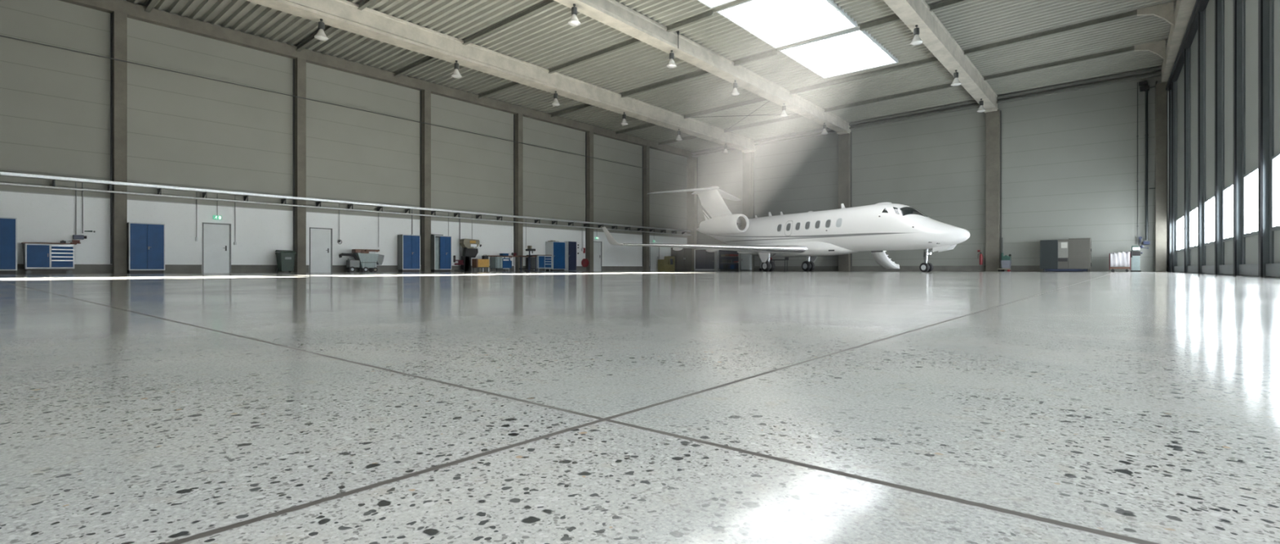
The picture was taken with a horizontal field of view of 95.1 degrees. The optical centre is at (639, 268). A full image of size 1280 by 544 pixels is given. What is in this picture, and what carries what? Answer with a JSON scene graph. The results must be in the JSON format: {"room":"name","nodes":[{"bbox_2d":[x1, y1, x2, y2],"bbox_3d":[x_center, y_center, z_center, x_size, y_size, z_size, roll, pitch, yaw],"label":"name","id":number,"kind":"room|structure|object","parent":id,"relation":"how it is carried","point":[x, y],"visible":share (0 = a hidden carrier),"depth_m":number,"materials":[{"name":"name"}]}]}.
{"room":"aircraft hangar","nodes":[
{"label":"aircraft hangar","id":0,"kind":"room"},
{"bbox_2d":[0,0,687,272],"bbox_3d":[-16.456,-5.502,27.381,0.200,11.400,65.230,0,0,40],"label":"wall","id":1,"kind":"structure","parent":0,"point":[185,131],"depth_m":26.33,"materials":[{"name":"grey metal"}]},
{"bbox_2d":[202,222,231,272],"bbox_3d":[-18.150,-0.867,25.125,0.101,2.130,1.015,0,0,40],"label":"door","id":2,"kind":"structure","parent":1,"relation":"in","point":[216,237],"depth_m":25.13,"materials":[{"name":"grey paint"}]},
{"bbox_2d":[309,226,332,271],"bbox_3d":[-15.443,-0.877,28.355,0.101,2.150,1.025,0,0,40],"label":"door","id":3,"kind":"structure","parent":1,"relation":"in","point":[320,238],"depth_m":28.34,"materials":[{"name":"grey paint"}]},
{"bbox_2d":[15,263,643,273],"bbox_3d":[-16.366,0.025,27.306,0.035,0.345,64.830,0,0,40],"label":"baseboard","id":4,"kind":"structure","parent":1,"relation":"attached to","point":[78,268],"depth_m":25.81,"materials":[{"name":"concrete"}]},
{"bbox_2d":[0,190,684,237],"bbox_3d":[-16.371,-2.697,27.310,0.020,0.040,64.830,0,0,40],"label":"trim","id":5,"kind":"structure","parent":1,"relation":"attached to","point":[0,190],"depth_m":26.45,"materials":[{"name":"white metal"}]},
{"bbox_2d":[0,171,691,234],"bbox_3d":[-16.327,-3.095,26.927,0.560,0.385,64.300,0,0,40],"label":"cable tray","id":6,"kind":"object","parent":1,"relation":"attached to","point":[11,174],"visible":0.93,"depth_m":27.29,"materials":[{"name":"metal"}]},
{"bbox_2d":[0,182,691,235],"bbox_3d":[-16.166,-2.892,26.793,0.086,0.086,64.300,0,0,40],"label":"pipe","id":7,"kind":"object","parent":6,"relation":"attached to","point":[6,184],"visible":1,"depth_m":26.33,"materials":[{"name":"metal"}]},
{"bbox_2d":[57,0,693,157],"bbox_3d":[-16.241,-10.052,27.201,0.360,0.500,64.830,0,0,40],"label":"ceiling beam","id":8,"kind":"structure","parent":1,"relation":"attached to","point":[135,11],"depth_m":28.38,"materials":[{"name":"concrete"}]},
{"bbox_2d":[593,240,601,271],"bbox_3d":[-3.119,-0.887,43.059,0.101,2.170,0.915,0,0,40],"label":"door","id":9,"kind":"structure","parent":1,"relation":"in","point":[597,245],"depth_m":43.05,"materials":[{"name":"grey paint"}]},
{"bbox_2d":[649,246,659,270],"bbox_3d":[1.223,-0.867,48.240,0.101,2.130,1.215,0,0,40],"label":"door","id":10,"kind":"structure","parent":1,"relation":"in","point":[654,251],"depth_m":48.22,"materials":[{"name":"grey paint"}]},
{"bbox_2d":[0,270,1279,543],"bbox_3d":[-2.660,0.298,15.819,36.400,0.200,65.430,0,0,40],"label":"floor","id":11,"kind":"structure","parent":0,"point":[628,406],"depth_m":0.83,"materials":[{"name":"concrete"}]},
{"bbox_2d":[0,217,17,274],"bbox_3d":[-22.040,-0.767,19.920,0.705,1.930,1.120,0,0,40],"label":"tall cabinet","id":12,"kind":"object","parent":11,"relation":"on","point":[8,225],"visible":1,"depth_m":20.00,"materials":[{"name":"blue metal"}]},
{"bbox_2d":[21,241,76,273],"bbox_3d":[-21.171,-0.352,20.980,0.675,1.100,1.360,0,0,40],"label":"workbench","id":13,"kind":"object","parent":11,"relation":"on","point":[36,255],"visible":1,"depth_m":20.74,"materials":[{"name":"blue metal"}]},
{"bbox_2d":[21,241,76,244],"bbox_3d":[-21.173,-0.882,20.982,0.670,0.040,1.360,0,0,40],"label":"countertop","id":14,"kind":"structure","parent":13,"relation":"on","point":[23,242],"depth_m":20.76,"materials":[{"name":"grey wood"}]},
{"bbox_2d":[110,11,127,273],"bbox_3d":[-20.099,-4.802,22.567,0.400,10.000,0.430,0,0,40],"label":"concrete column","id":15,"kind":"structure","parent":11,"relation":"on","point":[118,21],"depth_m":22.49,"materials":[{"name":"grey concrete"}]},
{"bbox_2d":[127,222,164,273],"bbox_3d":[-19.470,-0.782,23.064,0.605,1.960,1.100,0,0,40],"label":"tall cabinet","id":16,"kind":"object","parent":11,"relation":"on","point":[145,241],"visible":0.98,"depth_m":22.86,"materials":[{"name":"blue metal"}]},
{"bbox_2d":[275,249,295,272],"bbox_3d":[-16.156,-0.317,26.653,0.765,1.030,0.640,0,0,40],"label":"wheelie bin","id":17,"kind":"object","parent":11,"relation":"on","point":[285,258],"visible":1,"depth_m":26.45,"materials":[{"name":"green plastic"}]},
{"bbox_2d":[293,57,306,272],"bbox_3d":[-15.984,-4.802,27.477,0.400,10.000,0.430,0,0,40],"label":"concrete column","id":18,"kind":"structure","parent":11,"relation":"on","point":[299,64],"depth_m":27.36,"materials":[{"name":"grey concrete"}]},
{"bbox_2d":[338,248,384,271],"bbox_3d":[-13.941,-0.384,29.284,0.550,1.165,2.204,0,0,40],"label":"machine","id":19,"kind":"object","parent":11,"relation":"on","point":[365,259],"visible":0.96,"depth_m":29.16,"materials":[{"name":"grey metal"}]},
{"bbox_2d":[397,234,420,271],"bbox_3d":[-12.414,-0.792,31.483,0.605,1.980,1.010,0,0,40],"label":"tall cabinet","id":20,"kind":"object","parent":11,"relation":"on","point":[408,246],"visible":1,"depth_m":31.23,"materials":[{"name":"blue metal"}]},
{"bbox_2d":[420,89,431,271],"bbox_3d":[-11.868,-4.802,32.388,0.400,10.000,0.430,0,0,40],"label":"concrete column","id":21,"kind":"structure","parent":11,"relation":"on","point":[425,95],"depth_m":32.28,"materials":[{"name":"grey concrete"}]},
{"bbox_2d":[431,235,451,271],"bbox_3d":[-11.207,-0.802,32.768,0.805,2.000,1.050,0,0,40],"label":"tall cabinet","id":22,"kind":"object","parent":11,"relation":"on","point":[441,246],"visible":0.99,"depth_m":32.47,"materials":[{"name":"blue metal"}]},
{"bbox_2d":[453,255,463,271],"bbox_3d":[-10.245,-0.262,33.085,0.529,0.920,0.600,0,0,-10],"label":"chair","id":23,"kind":"object","parent":11,"relation":"on","point":[460,261],"visible":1,"depth_m":32.82,"materials":[{"name":"red fabric"}]},
{"bbox_2d":[459,238,481,271],"bbox_3d":[-9.911,-0.752,34.280,0.470,1.900,1.273,0,0,40],"label":"saw","id":24,"kind":"object","parent":11,"relation":"on","point":[470,250],"visible":0.99,"depth_m":33.97,"materials":[{"name":"beige paint"}]},
{"bbox_2d":[471,258,488,271],"bbox_3d":[-9.204,-0.172,33.777,0.500,0.740,0.850,0,0,40],"label":"cart","id":25,"kind":"object","parent":11,"relation":"on","point":[476,263],"visible":1,"depth_m":33.56,"materials":[{"name":"paint"}]},
{"bbox_2d":[482,255,518,271],"bbox_3d":[-8.558,-0.282,35.878,0.710,0.960,2.200,0,0,40],"label":"workbench","id":26,"kind":"object","parent":11,"relation":"on","point":[496,262],"visible":0.91,"depth_m":35.66,"materials":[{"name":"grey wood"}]},
{"bbox_2d":[513,113,523,271],"bbox_3d":[-7.753,-4.802,37.298,0.400,10.000,0.430,0,0,40],"label":"concrete column","id":27,"kind":"structure","parent":11,"relation":"on","point":[517,117],"depth_m":37.18,"materials":[{"name":"grey concrete"}]},
{"bbox_2d":[0,35,647,168],"bbox_3d":[-18.075,-7.952,24.608,0.044,0.044,58.500,0,0,40],"label":"conduit","id":28,"kind":"object","parent":27,"relation":"attached to","point":[0,35],"visible":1,"depth_m":26.07,"materials":[{"name":"grey metal"}]},
{"bbox_2d":[518,255,537,271],"bbox_3d":[-7.324,-0.302,37.584,0.610,1.000,1.300,0,0,40],"label":"workbench","id":29,"kind":"object","parent":11,"relation":"on","point":[533,260],"visible":0.84,"depth_m":37.68,"materials":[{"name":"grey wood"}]},
{"bbox_2d":[524,245,536,271],"bbox_3d":[-6.923,-0.612,36.934,0.580,1.620,0.520,0,0,40],"label":"press","id":30,"kind":"object","parent":11,"relation":"on","point":[529,247],"visible":0.94,"depth_m":36.87,"materials":[{"name":"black metal"}]},
{"bbox_2d":[533,254,551,271],"bbox_3d":[-6.455,-0.337,38.538,0.675,1.070,1.140,0,0,40],"label":"tool cart","id":31,"kind":"object","parent":11,"relation":"on","point":[543,261],"visible":0.94,"depth_m":38.25,"materials":[{"name":"blue metal"}]},
{"bbox_2d":[545,241,565,271],"bbox_3d":[-5.667,-0.787,39.378,0.805,1.970,1.120,0,0,40],"label":"tall cabinet","id":32,"kind":"object","parent":11,"relation":"on","point":[557,249],"visible":0.99,"depth_m":39.09,"materials":[{"name":"blue metal"}]},
{"bbox_2d":[564,240,576,271],"bbox_3d":[-4.825,-0.827,40.617,0.505,2.050,0.780,0,0,40],"label":"locker","id":33,"kind":"object","parent":11,"relation":"on","point":[571,246],"visible":0.98,"depth_m":40.38,"materials":[{"name":"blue metal"}]},
{"bbox_2d":[585,131,593,271],"bbox_3d":[-3.637,-4.802,42.209,0.400,10.000,0.430,0,0,40],"label":"concrete column","id":34,"kind":"structure","parent":11,"relation":"on","point":[589,135],"depth_m":42.08,"materials":[{"name":"grey concrete"}]},
{"bbox_2d":[642,146,649,270],"bbox_3d":[0.478,-4.802,47.119,0.400,10.000,0.430,0,0,40],"label":"concrete column","id":35,"kind":"structure","parent":11,"relation":"on","point":[646,149],"depth_m":47.01,"materials":[{"name":"grey concrete"}]},
{"bbox_2d":[657,256,675,270],"bbox_3d":[2.192,-0.402,48.541,0.600,1.200,1.580,0,0,40],"label":"machine","id":36,"kind":"object","parent":11,"relation":"on","point":[668,263],"visible":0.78,"depth_m":48.23,"materials":[{"name":"green paint"}]},
{"bbox_2d":[671,247,691,270],"bbox_3d":[3.589,-0.777,50.488,0.640,1.950,2.200,0,0,40],"label":"wardrobe","id":37,"kind":"object","parent":11,"relation":"on","point":[683,256],"visible":0.8,"depth_m":50.11,"materials":[{"name":"grey metal"}]},
{"bbox_2d":[687,156,697,270],"bbox_3d":[4.624,-4.777,51.715,0.850,9.950,0.450,0,0,40],"label":"concrete column","id":38,"kind":"structure","parent":11,"relation":"on","point":[692,162],"depth_m":51.53,"materials":[{"name":"grey concrete"}]},
{"bbox_2d":[693,248,715,270],"bbox_3d":[5.725,-0.727,50.655,2.240,1.850,0.500,0,0,40],"label":"tall cabinet","id":39,"kind":"object","parent":11,"relation":"on","point":[704,260],"visible":0.75,"depth_m":50.53,"materials":[{"name":"grey metal"}]},
{"bbox_2d":[715,249,741,270],"bbox_3d":[7.467,-0.727,49.129,2.370,1.850,0.500,0,0,40],"label":"tool rack","id":40,"kind":"object","parent":11,"relation":"on","point":[718,259],"visible":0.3,"depth_m":49.22,"materials":[{"name":"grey metal"}]},
{"bbox_2d":[717,256,738,269],"bbox_3d":[7.446,-0.452,49.049,2.000,1.100,0.250,0,0,40],"label":"shelf","id":41,"kind":"object","parent":40,"relation":"attached to","point":[720,264],"depth_m":49.16,"materials":[{"name":"grey metal"}]},
{"bbox_2d":[741,253,751,270],"bbox_3d":[8.658,-0.652,47.662,0.760,1.700,0.460,0,0,40],"label":"locker","id":42,"kind":"object","parent":11,"relation":"on","point":[746,259],"visible":0.63,"depth_m":47.46,"materials":[{"name":"metal"}]},
{"bbox_2d":[742,151,754,270],"bbox_3d":[8.916,-4.677,48.117,0.850,9.750,0.450,0,0,40],"label":"concrete column","id":43,"kind":"structure","parent":11,"relation":"on","point":[748,157],"depth_m":47.92,"materials":[{"name":"grey concrete"}]},
{"bbox_2d":[601,186,969,271],"bbox_3d":[9.219,-2.886,38.656,19.016,6.169,18.303,0,0,19],"label":"jet","id":44,"kind":"object","parent":11,"relation":"on","point":[880,228],"visible":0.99,"depth_m":33.03,"materials":[{"name":"white metal"}]},
{"bbox_2d":[838,131,851,271],"bbox_3d":[15.047,-4.902,42.979,0.850,10.200,0.450,0,0,40],"label":"concrete column","id":45,"kind":"structure","parent":11,"relation":"on","point":[844,140],"depth_m":42.77,"materials":[{"name":"grey concrete"}]},
{"bbox_2d":[985,109,1001,271],"bbox_3d":[22.290,-4.852,36.909,0.790,10.100,0.450,0,0,40],"label":"concrete column","id":46,"kind":"structure","parent":11,"relation":"on","point":[993,119],"depth_m":36.75,"materials":[{"name":"grey concrete"}]},
{"bbox_2d":[997,253,1011,271],"bbox_3d":[22.340,-0.332,35.848,0.690,1.060,0.550,0,0,40],"label":"cart","id":47,"kind":"object","parent":11,"relation":"on","point":[1006,260],"visible":0.94,"depth_m":35.62,"materials":[{"name":"teal plastic"}]},
{"bbox_2d":[1000,260,1011,267],"bbox_3d":[22.402,-0.242,35.790,0.480,0.480,0.520,0,0,40],"label":"tub","id":48,"kind":"object","parent":47,"relation":"in","point":[1005,264],"depth_m":35.61,"materials":[{"name":"white plastic"}]},
{"bbox_2d":[1040,237,1091,271],"bbox_3d":[24.733,-0.752,34.002,2.390,1.900,0.906,0,0,40],"label":"generator","id":49,"kind":"object","parent":11,"relation":"on","point":[1070,254],"visible":1,"depth_m":33.63,"materials":[{"name":"metal"}]},
{"bbox_2d":[1057,241,1068,257],"bbox_3d":[24.384,-1.062,33.725,0.470,0.920,0.020,0,0,40],"label":"panel","id":50,"kind":"object","parent":49,"relation":"on","point":[1063,246],"depth_m":33.71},
{"bbox_2d":[1109,253,1130,271],"bbox_3d":[26.377,-0.312,32.172,0.910,1.020,0.600,0,0,40],"label":"cart","id":51,"kind":"object","parent":11,"relation":"on","point":[1112,268],"visible":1,"depth_m":31.95,"materials":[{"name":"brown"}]},
{"bbox_2d":[1110,251,1129,266],"bbox_3d":[26.361,-0.499,32.139,0.826,0.857,0.741,0,0,40],"label":"cloth cover","id":52,"kind":"object","parent":51,"relation":"on","point":[1122,259],"visible":1,"depth_m":31.89,"materials":[{"name":"white fabric"}]},
{"bbox_2d":[1130,244,1148,271],"bbox_3d":[27.178,-0.527,31.840,0.755,1.450,0.480,0,0,40],"label":"drill","id":53,"kind":"object","parent":11,"relation":"on","point":[1135,259],"visible":1,"depth_m":31.80,"materials":[{"name":"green metal"}]},
{"bbox_2d":[1155,82,1167,271],"bbox_3d":[28.360,-4.902,31.821,0.510,10.200,0.450,0,0,40],"label":"concrete column","id":54,"kind":"structure","parent":11,"relation":"on","point":[1161,94],"depth_m":31.68,"materials":[{"name":"grey concrete"}]},
{"bbox_2d":[1168,89,1171,271],"bbox_3d":[28.136,-4.677,30.869,0.255,9.750,1.693,0,0,38],"label":"gate leaf","id":55,"kind":"object","parent":11,"relation":"on","point":[1170,91],"visible":0.2,"depth_m":31.40,"materials":[{"name":"paint"}]},
{"bbox_2d":[1171,65,1183,271],"bbox_3d":[25.813,-4.677,27.925,0.255,9.750,5.793,0,0,38],"label":"gate leaf","id":56,"kind":"object","parent":11,"relation":"on","point":[1177,87],"visible":0.7,"depth_m":29.65,"materials":[{"name":"paint"}]},
{"bbox_2d":[1183,30,1197,272],"bbox_3d":[22.559,-4.677,23.805,0.255,9.750,4.693,0,0,38],"label":"gate leaf","id":57,"kind":"object","parent":11,"relation":"on","point":[1190,55],"visible":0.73,"depth_m":25.26,"materials":[{"name":"paint"}]},
{"bbox_2d":[1197,0,1214,273],"bbox_3d":[19.801,-4.677,20.313,0.255,9.750,4.193,0,0,38],"label":"gate leaf","id":58,"kind":"object","parent":11,"relation":"on","point":[1206,19],"visible":0.64,"depth_m":21.48,"materials":[{"name":"paint"}]},
{"bbox_2d":[1214,0,1233,274],"bbox_3d":[17.446,-4.677,17.331,0.255,9.750,3.393,0,0,38],"label":"gate leaf","id":59,"kind":"object","parent":11,"relation":"on","point":[1224,9],"visible":0.6,"depth_m":18.22,"materials":[{"name":"paint"}]},
{"bbox_2d":[1233,0,1257,275],"bbox_3d":[15.370,-4.677,14.701,0.255,9.750,3.293,0,0,38],"label":"gate leaf","id":60,"kind":"object","parent":11,"relation":"on","point":[1245,11],"visible":0.53,"depth_m":15.54,"materials":[{"name":"paint"}]},
{"bbox_2d":[1257,0,1279,276],"bbox_3d":[13.325,-4.677,12.111,0.255,9.750,3.293,0,0,38],"label":"gate leaf","id":61,"kind":"object","parent":11,"relation":"on","point":[1268,11],"visible":0.95,"depth_m":13.18,"materials":[{"name":"paint"}]},
{"bbox_2d":[122,0,1176,151],"bbox_3d":[-2.737,-10.784,15.883,35.800,0.931,64.830,0,0,40],"label":"ceiling","id":62,"kind":"structure","parent":0,"point":[544,38],"depth_m":28.61,"materials":[{"name":"grey metal"}]},
{"bbox_2d":[144,0,158,12],"bbox_3d":[-17.405,-10.276,21.372,5.460,0.226,0.160,-2,-1,40],"label":"roof beam","id":63,"kind":"structure","parent":62,"relation":"attached to","point":[150,4],"depth_m":22.68,"materials":[{"name":"metal"}]},
{"bbox_2d":[295,25,334,51],"bbox_3d":[-13.904,-10.276,25.549,5.460,0.226,0.160,-2,-1,40],"label":"roof beam","id":64,"kind":"structure","parent":62,"relation":"attached to","point":[311,39],"depth_m":26.33,"materials":[{"name":"metal"}]},
{"bbox_2d":[357,0,377,10],"bbox_3d":[-8.447,-10.433,20.976,7.020,0.226,0.160,-2,-1,40],"label":"roof beam","id":65,"kind":"structure","parent":62,"relation":"attached to","point":[363,4],"depth_m":22.91,"materials":[{"name":"metal"}]},
{"bbox_2d":[394,56,436,76],"bbox_3d":[-10.853,-10.276,29.189,5.460,0.226,0.160,-2,-1,40],"label":"roof beam","id":66,"kind":"structure","parent":62,"relation":"attached to","point":[423,61],"depth_m":29.64,"materials":[{"name":"metal"}]},
{"bbox_2d":[478,81,520,98],"bbox_3d":[-7.545,-10.276,33.136,5.460,0.226,0.160,-2,-1,40],"label":"roof beam","id":67,"kind":"structure","parent":62,"relation":"attached to","point":[512,84],"depth_m":33.62,"materials":[{"name":"metal"}]},
{"bbox_2d":[244,0,755,152],"bbox_3d":[-11.627,-9.960,23.334,0.840,0.996,64.830,0,0,40],"label":"roof beam","id":68,"kind":"structure","parent":62,"relation":"attached to","point":[344,15],"depth_m":27.82,"materials":[{"name":"concrete"}]},
{"bbox_2d":[314,18,328,40],"bbox_3d":[-12.279,-9.187,22.556,0.490,0.790,0.490,0,0,40],"label":"lamp","id":69,"kind":"object","parent":68,"relation":"hanging from","point":[321,35],"visible":1,"depth_m":22.46,"materials":[{"name":"grey metal"}]},
{"bbox_2d":[451,60,462,78],"bbox_3d":[-8.489,-9.187,27.078,0.490,0.790,0.490,0,0,40],"label":"lamp","id":70,"kind":"object","parent":68,"relation":"hanging from","point":[455,74],"visible":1,"depth_m":26.98,"materials":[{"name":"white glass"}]},
{"bbox_2d":[551,91,559,106],"bbox_3d":[-4.571,-9.187,31.753,0.490,0.790,0.490,0,0,40],"label":"lamp","id":71,"kind":"object","parent":68,"relation":"hanging from","point":[555,103],"visible":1,"depth_m":31.65,"materials":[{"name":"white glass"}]},
{"bbox_2d":[462,0,557,45],"bbox_3d":[-5.396,-10.433,24.616,7.020,0.226,0.160,-2,-1,40],"label":"roof beam","id":72,"kind":"structure","parent":62,"relation":"attached to","point":[544,4],"depth_m":24.67,"materials":[{"name":"metal"}]},
{"bbox_2d":[550,103,593,117],"bbox_3d":[-3.883,-10.276,37.505,5.460,0.226,0.160,-2,-1,40],"label":"roof beam","id":73,"kind":"structure","parent":62,"relation":"attached to","point":[585,105],"depth_m":37.98,"materials":[{"name":"metal"}]},
{"bbox_2d":[547,38,641,73],"bbox_3d":[-2.088,-10.433,28.563,7.020,0.226,0.160,-2,-1,40],"label":"roof beam","id":74,"kind":"structure","parent":62,"relation":"attached to","point":[633,41],"depth_m":28.62,"materials":[{"name":"metal"}]},
{"bbox_2d":[615,123,657,133],"bbox_3d":[0.260,-10.276,42.449,5.460,0.226,0.160,-2,-1,40],"label":"roof beam","id":75,"kind":"structure","parent":62,"relation":"attached to","point":[648,125],"depth_m":42.93,"materials":[{"name":"metal"}]},
{"bbox_2d":[621,70,710,97],"bbox_3d":[1.573,-10.433,32.932,7.020,0.226,0.160,-2,-1,40],"label":"roof beam","id":76,"kind":"structure","parent":62,"relation":"attached to","point":[701,73],"depth_m":33.03,"materials":[{"name":"metal"}]},
{"bbox_2d":[657,135,698,145],"bbox_3d":[3.600,-10.276,46.434,5.460,0.226,0.160,-2,-1,40],"label":"roof beam","id":77,"kind":"structure","parent":62,"relation":"attached to","point":[690,137],"depth_m":47.04,"materials":[{"name":"metal"}]},
{"bbox_2d":[666,9,714,32],"bbox_3d":[4.484,-10.621,23.055,8.570,0.226,0.160,-2,-1,40],"label":"roof beam","id":78,"kind":"structure","parent":62,"relation":"attached to","point":[709,14],"depth_m":24.97,"materials":[{"name":"metal"}]},
{"bbox_2d":[553,0,850,134],"bbox_3d":[-5.611,-10.217,18.292,0.740,0.829,64.830,0,0,40],"label":"roof beam","id":79,"kind":"structure","parent":62,"relation":"attached to","point":[613,14],"depth_m":27.80,"materials":[{"name":"concrete"}]},
{"bbox_2d":[568,4,581,26],"bbox_3d":[-2.473,-9.527,22.036,0.490,0.790,0.490,0,0,40],"label":"lamp","id":80,"kind":"object","parent":79,"relation":"hanging from","point":[574,21],"visible":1,"depth_m":21.93,"materials":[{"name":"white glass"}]},
{"bbox_2d":[666,50,676,68],"bbox_3d":[1.445,-9.527,26.711,0.490,0.790,0.490,0,0,40],"label":"lamp","id":81,"kind":"object","parent":79,"relation":"hanging from","point":[671,64],"visible":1,"depth_m":26.61,"materials":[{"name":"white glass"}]},
{"bbox_2d":[730,80,739,96],"bbox_3d":[5.042,-9.527,31.003,0.490,0.790,0.490,0,0,40],"label":"lamp","id":82,"kind":"object","parent":79,"relation":"hanging from","point":[735,92],"visible":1,"depth_m":30.90,"materials":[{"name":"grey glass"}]},
{"bbox_2d":[780,103,788,117],"bbox_3d":[8.704,-9.527,35.371,0.490,0.790,0.490,0,0,40],"label":"lamp","id":83,"kind":"object","parent":79,"relation":"hanging from","point":[784,114],"visible":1,"depth_m":35.27,"materials":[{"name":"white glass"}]},
{"bbox_2d":[697,0,736,8],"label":"window","id":84,"kind":"structure","parent":62,"relation":"attached to","point":[711,4],"depth_m":23.78,"materials":[{"name":"white glass"}]},
{"bbox_2d":[684,97,768,119],"bbox_3d":[5.717,-10.433,37.875,7.020,0.226,0.160,-2,-1,40],"label":"roof beam","id":85,"kind":"structure","parent":62,"relation":"attached to","point":[760,99],"depth_m":37.97,"materials":[{"name":"metal"}]},
{"bbox_2d":[724,114,803,132],"bbox_3d":[9.057,-10.433,41.860,7.020,0.226,0.160,-2,-1,40],"label":"roof beam","id":86,"kind":"structure","parent":62,"relation":"attached to","point":[795,116],"depth_m":41.99,"materials":[{"name":"metal"}]},
{"bbox_2d":[715,0,857,48],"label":"window","id":87,"kind":"structure","parent":62,"relation":"attached to","point":[778,24],"depth_m":26.63,"materials":[{"name":"white glass"}]},
{"bbox_2d":[733,14,901,66],"bbox_3d":[8.146,-10.621,27.423,8.570,0.226,0.160,-2,-1,40],"label":"roof beam","id":88,"kind":"structure","parent":62,"relation":"attached to","point":[895,18],"depth_m":26.02,"materials":[{"name":"metal"}]},
{"bbox_2d":[778,26,898,78],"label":"window","id":89,"kind":"structure","parent":62,"relation":"attached to","point":[854,50],"depth_m":31.03,"materials":[{"name":"white glass"}]},
{"bbox_2d":[789,56,938,94],"bbox_3d":[12.289,-10.621,32.367,8.570,0.226,0.160,-2,-1,40],"label":"roof beam","id":90,"kind":"structure","parent":62,"relation":"attached to","point":[931,60],"depth_m":32.20,"materials":[{"name":"metal"}]},
{"bbox_2d":[824,82,961,112],"bbox_3d":[15.629,-10.621,36.352,8.570,0.226,0.160,-2,-1,40],"label":"roof beam","id":91,"kind":"structure","parent":62,"relation":"attached to","point":[948,85],"depth_m":36.36,"materials":[{"name":"metal"}]},
{"bbox_2d":[883,0,998,112],"bbox_3d":[1.536,-10.334,12.302,0.690,1.004,64.830,0,0,40],"label":"roof beam","id":92,"kind":"structure","parent":62,"relation":"attached to","point":[936,38],"depth_m":26.84,"materials":[{"name":"concrete"}]},
{"bbox_2d":[910,25,923,45],"bbox_3d":[11.350,-9.557,24.020,0.490,0.790,0.490,0,0,40],"label":"lamp","id":93,"kind":"object","parent":92,"relation":"hanging from","point":[917,41],"visible":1,"depth_m":23.92,"materials":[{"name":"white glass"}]},
{"bbox_2d":[950,70,961,86],"bbox_3d":[15.911,-9.557,29.461,0.490,0.790,0.490,0,0,40],"label":"lamp","id":94,"kind":"object","parent":92,"relation":"hanging from","point":[956,82],"visible":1,"depth_m":29.37,"materials":[{"name":"grey glass"}]},
{"bbox_2d":[976,98,986,112],"bbox_3d":[20.086,-9.557,34.443,0.490,0.790,0.490,0,0,40],"label":"lamp","id":95,"kind":"object","parent":92,"relation":"hanging from","point":[981,109],"visible":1,"depth_m":34.35,"materials":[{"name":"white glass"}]},
{"bbox_2d":[929,0,971,11],"bbox_3d":[14.809,-10.813,21.838,7.360,0.226,0.160,-2,-1,40],"label":"roof beam","id":96,"kind":"structure","parent":62,"relation":"attached to","point":[947,3],"depth_m":23.81,"materials":[{"name":"metal"}]},
{"bbox_2d":[963,4,1159,55],"bbox_3d":[18.953,-10.813,26.782,7.360,0.226,0.160,-2,-1,40],"label":"roof beam","id":97,"kind":"structure","parent":62,"relation":"attached to","point":[1132,13],"depth_m":26.77,"materials":[{"name":"metal"}]},
{"bbox_2d":[983,40,1157,80],"bbox_3d":[22.293,-10.813,30.767,7.360,0.226,0.160,-2,-1,40],"label":"roof beam","id":98,"kind":"structure","parent":62,"relation":"attached to","point":[1128,49],"depth_m":30.82,"materials":[{"name":"metal"}]},
{"bbox_2d":[1133,40,1165,60],"bbox_3d":[24.895,-10.502,28.586,1.150,0.960,0.180,0,0,40],"label":"bracket","id":99,"kind":"object","parent":62,"relation":"attached to","point":[1158,47],"visible":1,"depth_m":28.38,"materials":[{"name":"concrete"}]},
{"bbox_2d":[1137,1,1173,26],"bbox_3d":[21.608,-10.502,24.556,1.150,0.960,0.180,0,0,40],"label":"bracket","id":100,"kind":"object","parent":62,"relation":"attached to","point":[1165,11],"visible":1,"depth_m":24.36,"materials":[{"name":"concrete"}]},
{"bbox_2d":[1161,0,1196,82],"bbox_3d":[8.068,-10.397,6.611,0.454,0.750,64.100,0,0,39],"label":"girder","id":101,"kind":"object","parent":62,"relation":"attached to","point":[1184,9],"visible":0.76,"depth_m":25.13,"materials":[{"name":"concrete"}]},
{"bbox_2d":[1165,0,1208,91],"bbox_3d":[14.976,-9.662,14.311,0.413,0.220,44.000,0,0,38],"label":"track","id":102,"kind":"object","parent":101,"relation":"attached to","point":[1192,28],"visible":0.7,"depth_m":24.58,"materials":[{"name":"grey metal"}]},
{"bbox_2d":[691,66,1169,271],"bbox_3d":[18.149,-5.802,40.803,35.600,12.000,0.200,0,0,40],"label":"wall","id":103,"kind":"structure","parent":0,"point":[1069,159],"depth_m":36.66,"materials":[{"name":"grey metal"}]},
{"bbox_2d":[720,265,1089,271],"bbox_3d":[15.295,0.018,43.041,28.250,0.360,0.035,0,0,40],"label":"baseboard","id":104,"kind":"structure","parent":103,"relation":"attached to","point":[912,268],"depth_m":40.14,"materials":[{"name":"concrete"}]},
{"bbox_2d":[691,66,1161,156],"bbox_3d":[16.602,-10.397,41.760,32.000,1.090,0.320,0,0,40],"label":"trim","id":105,"kind":"structure","parent":103,"relation":"attached to","point":[1158,68],"depth_m":37.95,"materials":[{"name":"grey metal"}]},
{"bbox_2d":[1136,82,1138,242],"bbox_3d":[27.665,-5.852,32.541,0.080,8.900,0.220,0,0,40],"label":"riser pipe","id":106,"kind":"object","parent":103,"relation":"attached to","point":[1137,135],"visible":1,"depth_m":32.46,"materials":[{"name":"grey metal"}]},
{"bbox_2d":[1142,82,1150,244],"bbox_3d":[27.917,-5.752,32.251,0.280,8.900,0.340,0,0,40],"label":"riser pipe","id":107,"kind":"object","parent":103,"relation":"attached to","point":[1146,135],"visible":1,"depth_m":32.19,"materials":[{"name":"metal"}]},
{"bbox_2d":[1138,80,1157,91],"bbox_3d":[27.982,-10.052,32.235,0.780,0.500,0.300,0,0,40],"label":"boxes","id":108,"kind":"object","parent":103,"relation":"attached to","point":[1144,82],"visible":1,"depth_m":32.25,"materials":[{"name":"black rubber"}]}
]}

